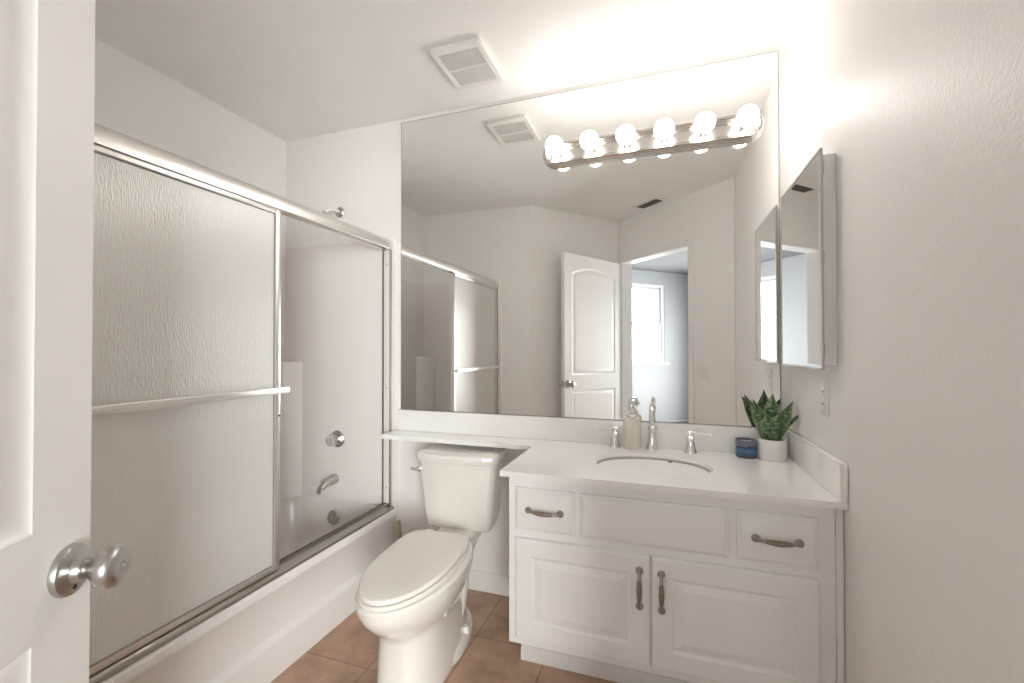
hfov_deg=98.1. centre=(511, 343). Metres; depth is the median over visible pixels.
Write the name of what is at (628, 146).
socket
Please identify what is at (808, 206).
medicine cabinet
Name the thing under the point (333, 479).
tub spout
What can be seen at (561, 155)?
socket
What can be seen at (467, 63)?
exhaust fan
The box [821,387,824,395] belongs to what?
socket
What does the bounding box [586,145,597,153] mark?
socket
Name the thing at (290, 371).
corner shelf
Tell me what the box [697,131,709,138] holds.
socket
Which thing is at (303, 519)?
basin
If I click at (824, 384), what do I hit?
wall outlet
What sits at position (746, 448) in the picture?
candle
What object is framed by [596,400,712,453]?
faucet
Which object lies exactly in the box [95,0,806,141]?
ceiling
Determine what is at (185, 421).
sliding shower door
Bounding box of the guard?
[397,520,400,539]
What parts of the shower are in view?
arm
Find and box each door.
[0,0,130,682]
[89,143,289,676]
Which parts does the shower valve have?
knob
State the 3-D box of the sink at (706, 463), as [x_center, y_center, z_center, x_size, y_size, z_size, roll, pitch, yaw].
[0.525,0.519,1.671,0.424,0.132,0.316,0,-1,19]
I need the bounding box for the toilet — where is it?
[355,443,506,682]
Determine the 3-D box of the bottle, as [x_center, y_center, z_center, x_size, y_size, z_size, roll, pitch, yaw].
[0.522,0.388,1.929,0.076,0.134,0.076,0,-1,19]
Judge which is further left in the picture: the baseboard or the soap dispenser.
the baseboard
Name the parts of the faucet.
lever, handle, spout, handle, lever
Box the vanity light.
[543,104,764,167]
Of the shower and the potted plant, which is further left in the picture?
the shower
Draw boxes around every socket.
[553,149,563,158]
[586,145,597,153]
[621,141,632,148]
[658,137,669,143]
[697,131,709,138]
[737,124,750,132]
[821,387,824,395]
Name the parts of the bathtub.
overflow plate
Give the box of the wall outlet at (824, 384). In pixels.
[820,379,828,416]
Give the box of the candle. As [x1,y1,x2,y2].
[735,437,756,458]
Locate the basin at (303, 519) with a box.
[279,495,377,559]
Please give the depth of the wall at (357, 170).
2.42 m
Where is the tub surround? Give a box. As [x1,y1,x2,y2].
[280,238,398,515]
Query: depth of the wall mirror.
2.05 m
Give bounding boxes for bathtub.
[102,495,396,682]
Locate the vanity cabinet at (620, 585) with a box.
[509,459,844,682]
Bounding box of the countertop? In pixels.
[381,409,848,509]
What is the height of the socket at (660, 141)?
0.052 m
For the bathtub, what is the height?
0.355 m
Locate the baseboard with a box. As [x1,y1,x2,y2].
[468,569,508,595]
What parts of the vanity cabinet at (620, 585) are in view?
handle, drawer, door, shoe moulding, handle, false drawer, handle, door, handle, drawer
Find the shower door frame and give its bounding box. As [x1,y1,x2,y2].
[89,122,393,682]
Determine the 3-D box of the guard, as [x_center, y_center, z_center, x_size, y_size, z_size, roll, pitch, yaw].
[-0.602,1.010,2.369,0.021,0.130,0.020,0,-1,19]
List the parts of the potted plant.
pot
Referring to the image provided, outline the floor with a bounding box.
[270,589,617,682]
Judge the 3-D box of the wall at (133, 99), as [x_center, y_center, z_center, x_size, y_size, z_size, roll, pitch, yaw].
[-1.677,0.007,1.854,0.100,2.448,1.715,0,-1,19]
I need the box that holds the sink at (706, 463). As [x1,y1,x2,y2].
[595,454,712,472]
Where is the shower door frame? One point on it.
(104, 136)
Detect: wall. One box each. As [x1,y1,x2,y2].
[94,38,285,248]
[286,44,791,575]
[789,0,1023,682]
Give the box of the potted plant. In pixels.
[749,393,798,461]
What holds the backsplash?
attached to the wall at (357, 170)
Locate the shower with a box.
[322,207,343,217]
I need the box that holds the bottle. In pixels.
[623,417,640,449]
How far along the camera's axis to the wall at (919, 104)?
0.87 m
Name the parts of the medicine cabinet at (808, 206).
mirror door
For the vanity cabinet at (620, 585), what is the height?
0.754 m
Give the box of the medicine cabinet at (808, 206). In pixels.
[781,148,837,369]
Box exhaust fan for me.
[429,37,503,89]
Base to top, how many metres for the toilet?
0.732 m
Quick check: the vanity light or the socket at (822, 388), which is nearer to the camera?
the socket at (822, 388)
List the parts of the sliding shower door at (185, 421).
rail, rail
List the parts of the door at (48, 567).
knob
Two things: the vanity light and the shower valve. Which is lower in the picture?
the shower valve
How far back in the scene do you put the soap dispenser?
1.90 m
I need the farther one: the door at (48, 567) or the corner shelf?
the corner shelf
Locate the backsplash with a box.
[396,409,787,456]
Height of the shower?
0.132 m
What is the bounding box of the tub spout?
[316,474,338,494]
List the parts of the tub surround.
panel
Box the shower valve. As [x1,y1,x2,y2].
[325,431,343,446]
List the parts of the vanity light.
bulb, bulb, bulb, bulb, bulb, bulb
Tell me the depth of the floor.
1.73 m
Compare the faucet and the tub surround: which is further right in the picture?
the faucet
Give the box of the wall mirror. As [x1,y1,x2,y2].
[401,51,780,426]
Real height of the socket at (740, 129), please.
0.052 m
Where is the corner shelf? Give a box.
[280,361,301,498]
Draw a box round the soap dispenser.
[623,400,640,449]
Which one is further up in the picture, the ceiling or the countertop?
the ceiling

